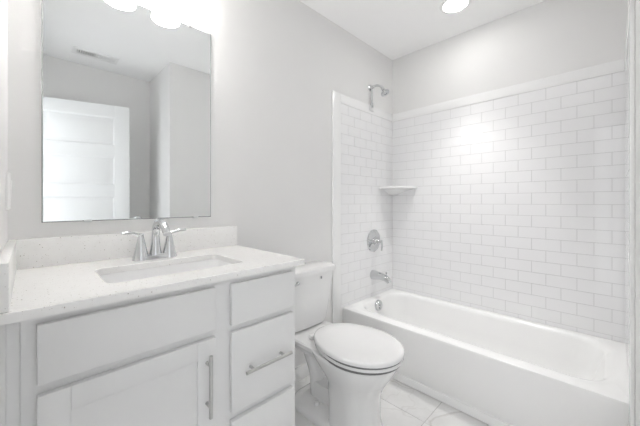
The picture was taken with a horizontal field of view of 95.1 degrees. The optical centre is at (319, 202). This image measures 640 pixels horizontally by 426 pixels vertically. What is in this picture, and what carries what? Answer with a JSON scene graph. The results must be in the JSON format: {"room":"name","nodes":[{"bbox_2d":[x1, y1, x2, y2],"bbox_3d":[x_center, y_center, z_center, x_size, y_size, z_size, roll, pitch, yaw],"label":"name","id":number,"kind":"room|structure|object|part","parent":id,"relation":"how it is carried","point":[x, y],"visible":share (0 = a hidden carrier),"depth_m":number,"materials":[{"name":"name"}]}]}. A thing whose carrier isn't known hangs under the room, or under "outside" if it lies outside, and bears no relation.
{"room":"bathroom","nodes":[
{"label":"bathroom","id":0,"kind":"room"},
{"bbox_2d":[0,0,7,253],"bbox_3d":[-0.340,-0.055,0.185,0.120,2.492,2.122,0,0,-45],"label":"wall","id":1,"kind":"structure","parent":0,"point":[3,3],"depth_m":0.82,"materials":[{"name":"paint"}]},
{"bbox_2d":[6,172,11,209],"bbox_3d":[-0.973,-0.035,0.915,0.012,0.116,0.072,0,0,-45],"label":"light switch","id":2,"kind":"object","parent":1,"relation":"attached to","point":[8,175],"visible":1,"depth_m":0.89,"materials":[{"name":"plastic"}]},
{"bbox_2d":[8,0,391,367],"bbox_3d":[-0.234,-0.055,1.872,2.649,2.492,0.120,0,0,-45],"label":"wall","id":3,"kind":"structure","parent":0,"point":[277,65],"depth_m":1.66,"materials":[{"name":"paint"}]},
{"bbox_2d":[13,226,236,269],"bbox_3d":[-0.742,0.176,1.266,0.834,0.101,0.020,0,0,-45],"label":"backsplash","id":4,"kind":"structure","parent":3,"relation":"attached to","point":[47,251],"depth_m":1.14,"materials":[{"name":"stone"}]},
{"bbox_2d":[41,0,210,222],"bbox_3d":[-0.765,-0.384,1.250,0.615,0.921,0.010,0,0,-45],"label":"wall mirror","id":5,"kind":"object","parent":3,"relation":"attached to","point":[126,84],"visible":1,"depth_m":1.20,"materials":[{"name":"silver mirror"}]},
{"bbox_2d":[295,362,309,382],"bbox_3d":[-0.188,1.097,1.824,0.777,0.088,0.013,0,0,-45],"label":"baseboard","id":6,"kind":"structure","parent":3,"relation":"attached to","point":[301,371],"depth_m":1.88,"materials":[{"name":"paint"}]},
{"bbox_2d":[295,375,490,425],"bbox_3d":[0.514,1.166,1.035,2.529,0.050,2.122,0,0,-45],"label":"floor","id":7,"kind":"structure","parent":0,"point":[402,404],"depth_m":1.60,"materials":[{"name":"tile"}]},
{"bbox_2d":[0,266,294,425],"bbox_3d":[-0.553,0.695,1.061,0.812,0.892,0.576,0,0,-45],"label":"vanity cabinet","id":8,"kind":"object","parent":7,"relation":"on","point":[221,353],"visible":0.91,"depth_m":0.82,"materials":[{"name":"paint"}]},
{"bbox_3d":[-0.480,0.337,0.790,0.408,0.133,0.018,0,0,-45],"label":"false drawer","id":9,"kind":"part","parent":8,"relation":"part of","materials":[{"name":"paint"}]},
{"bbox_3d":[-0.480,0.726,0.790,0.408,0.595,0.018,0,0,-45],"label":"door","id":10,"kind":"part","parent":8,"relation":"part of","materials":[{"name":"paint"}]},
{"bbox_2d":[0,226,304,324],"bbox_3d":[-0.553,0.187,1.077,0.834,0.124,0.555,0,0,-45],"label":"countertop","id":11,"kind":"structure","parent":8,"relation":"on","point":[47,276],"depth_m":1.00,"materials":[{"name":"stone"}]},
{"bbox_2d":[121,218,185,260],"bbox_3d":[-0.664,0.145,1.170,0.192,0.164,0.195,0,0,-6],"label":"faucet","id":12,"kind":"object","parent":11,"relation":"on","point":[141,253],"visible":1,"depth_m":1.17,"materials":[{"name":"silver metal"}]},
{"bbox_3d":[-0.725,0.124,1.133,0.014,0.024,0.075,0,0,41],"label":"lever","id":13,"kind":"part","parent":12,"relation":"part of","materials":[{"name":"silver metal"}]},
{"bbox_3d":[-0.707,0.176,1.156,0.060,0.102,0.060,0,0,-45],"label":"handle","id":14,"kind":"part","parent":12,"relation":"part of","materials":[{"name":"silver metal"}]},
{"bbox_3d":[-0.670,0.217,1.192,0.156,0.019,0.052,0,0,-45],"label":"plate","id":15,"kind":"part","parent":12,"relation":"part of","materials":[{"name":"silver metal"}]},
{"bbox_3d":[-0.626,0.138,1.148,0.048,0.149,0.174,0,0,-45],"label":"spout","id":16,"kind":"part","parent":12,"relation":"part of","materials":[{"name":"silver metal"}]},
{"bbox_3d":[-0.633,0.176,1.229,0.060,0.102,0.060,0,0,-45],"label":"handle","id":17,"kind":"part","parent":12,"relation":"part of","materials":[{"name":"silver metal"}]},
{"bbox_3d":[-0.611,0.124,1.247,0.075,0.024,0.014,0,0,-40],"label":"lever","id":18,"kind":"part","parent":12,"relation":"part of","materials":[{"name":"silver metal"}]},
{"bbox_2d":[99,259,230,282],"bbox_3d":[-0.526,0.322,1.053,0.471,0.143,0.299,0,0,-45],"label":"sink","id":19,"kind":"object","parent":11,"relation":"in","point":[131,275],"visible":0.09,"depth_m":1.14,"materials":[{"name":"ceramic"}]},
{"bbox_3d":[-0.338,0.560,0.894,0.012,0.189,0.037,0,0,-45],"label":"handle","id":20,"kind":"part","parent":8,"relation":"part of","materials":[{"name":"silver metal"}]},
{"bbox_3d":[-0.203,0.876,1.066,0.265,0.295,0.018,0,0,-45],"label":"drawer","id":21,"kind":"part","parent":8,"relation":"part of","materials":[{"name":"paint"}]},
{"bbox_3d":[-0.203,0.566,1.066,0.265,0.268,0.018,0,0,-45],"label":"drawer","id":22,"kind":"part","parent":8,"relation":"part of","materials":[{"name":"paint"}]},
{"bbox_3d":[-0.203,0.341,1.066,0.265,0.138,0.018,0,0,-45],"label":"drawer","id":23,"kind":"part","parent":8,"relation":"part of","materials":[{"name":"paint"}]},
{"bbox_3d":[-0.184,0.568,1.048,0.194,0.012,0.037,0,0,-45],"label":"handle","id":24,"kind":"part","parent":8,"relation":"part of","materials":[{"name":"silver metal"}]},
{"bbox_2d":[295,260,404,425],"bbox_3d":[0.093,0.766,1.579,0.448,0.749,0.752,0,0,-45],"label":"toilet","id":25,"kind":"object","parent":7,"relation":"on","point":[350,366],"visible":0.93,"depth_m":1.47,"materials":[{"name":"ceramic"}]},
{"bbox_3d":[-0.103,0.588,1.776,0.420,0.318,0.184,0,0,-45],"label":"tank","id":26,"kind":"part","parent":25,"relation":"part of","materials":[{"name":"ceramic"}]},
{"bbox_3d":[-0.102,0.410,1.775,0.448,0.037,0.199,0,0,-45],"label":"tank lid","id":27,"kind":"part","parent":25,"relation":"part of","materials":[{"name":"ceramic"}]},
{"bbox_3d":[0.189,0.734,1.483,0.376,0.017,0.474,0,0,-45],"label":"seat","id":28,"kind":"part","parent":25,"relation":"part of","materials":[{"name":"plastic"}]},
{"bbox_3d":[0.187,0.709,1.484,0.382,0.023,0.486,0,0,-45],"label":"lid","id":29,"kind":"part","parent":25,"relation":"part of","materials":[{"name":"plastic"}]},
{"bbox_2d":[343,288,628,425],"bbox_3d":[0.939,0.963,1.906,0.697,0.356,1.484,0,0,-45],"label":"bathtub","id":30,"kind":"object","parent":7,"relation":"on","point":[496,369],"visible":0.83,"depth_m":1.65,"materials":[{"name":"white ceramic"}]},
{"bbox_2d":[299,0,544,59],"bbox_3d":[0.557,-1.351,1.077,2.649,0.100,2.362,0,0,-45],"label":"ceiling","id":31,"kind":"structure","parent":0,"point":[396,29],"depth_m":2.07,"materials":[{"name":"paint"}]},
{"bbox_2d":[440,0,471,13],"bbox_3d":[0.888,-1.296,1.921,0.192,0.008,0.192,0,0,-45],"label":"recessed light","id":32,"kind":"object","parent":31,"relation":"in","point":[447,6],"visible":1,"depth_m":1.93,"materials":[{"name":"glass"}]},
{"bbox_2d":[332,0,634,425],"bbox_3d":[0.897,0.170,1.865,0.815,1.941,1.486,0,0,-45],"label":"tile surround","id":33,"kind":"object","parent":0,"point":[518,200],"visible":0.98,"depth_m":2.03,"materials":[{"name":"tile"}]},
{"bbox_3d":[0.404,0.026,2.415,0.720,1.516,0.010,0,0,-45],"label":"panel","id":34,"kind":"part","parent":33,"relation":"part of","materials":[{"name":"tile"}]},
{"bbox_2d":[367,230,382,251],"bbox_3d":[0.480,0.321,2.418,0.186,0.186,0.094,0,0,-45],"label":"shower valve","id":35,"kind":"object","parent":33,"relation":"attached to","point":[373,238],"visible":1,"depth_m":2.41,"materials":[{"name":"silver metal"}]},
{"bbox_3d":[0.491,0.346,2.407,0.052,0.102,0.063,0,0,-45],"label":"lever handle","id":36,"kind":"part","parent":35,"relation":"part of","materials":[{"name":"silver metal"}]},
{"bbox_2d":[368,84,388,111],"bbox_3d":[0.478,-0.864,2.369,0.069,0.224,0.177,0,0,-45],"label":"showerhead","id":37,"kind":"object","parent":33,"relation":"attached to","point":[384,92],"visible":1,"depth_m":2.40,"materials":[{"name":"silver metal"}]},
{"bbox_3d":[0.462,-0.880,2.385,0.054,0.192,0.131,0,0,-45],"label":"shower arm","id":38,"kind":"part","parent":37,"relation":"part of","materials":[{"name":"silver metal"}]},
{"bbox_2d":[370,270,391,283],"bbox_3d":[0.502,0.606,2.380,0.080,0.090,0.184,0,0,-45],"label":"tub spout","id":39,"kind":"object","parent":33,"relation":"attached to","point":[374,274],"visible":1,"depth_m":2.37,"materials":[{"name":"silver metal"}]},
{"bbox_2d":[379,186,417,194],"bbox_3d":[0.668,-0.099,2.502,0.225,0.070,0.242,0,0,-45],"label":"corner shelf","id":40,"kind":"object","parent":33,"relation":"attached to","point":[383,190],"depth_m":2.52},
{"bbox_3d":[1.183,0.026,2.149,0.010,1.516,1.486,0,0,-45],"label":"panel","id":41,"kind":"part","parent":33,"relation":"part of","materials":[{"name":"tile"}]},
{"bbox_3d":[1.445,0.026,1.369,0.720,1.516,0.010,0,0,-45],"label":"panel","id":42,"kind":"part","parent":33,"relation":"part of","materials":[{"name":"tile"}]},
{"bbox_2d":[392,0,627,113],"bbox_3d":[1.495,-0.055,1.927,0.120,2.492,2.242,0,0,-45],"label":"wall","id":43,"kind":"structure","parent":0,"point":[547,38],"depth_m":2.00,"materials":[{"name":"paint"}]},
{"bbox_2d":[628,0,639,425],"bbox_3d":[1.426,-0.055,0.895,1.434,2.492,0.636,0,0,-45],"label":"wall","id":44,"kind":"structure","parent":0,"point":[637,2],"depth_m":0.95,"materials":[{"name":"paint"}]}
]}

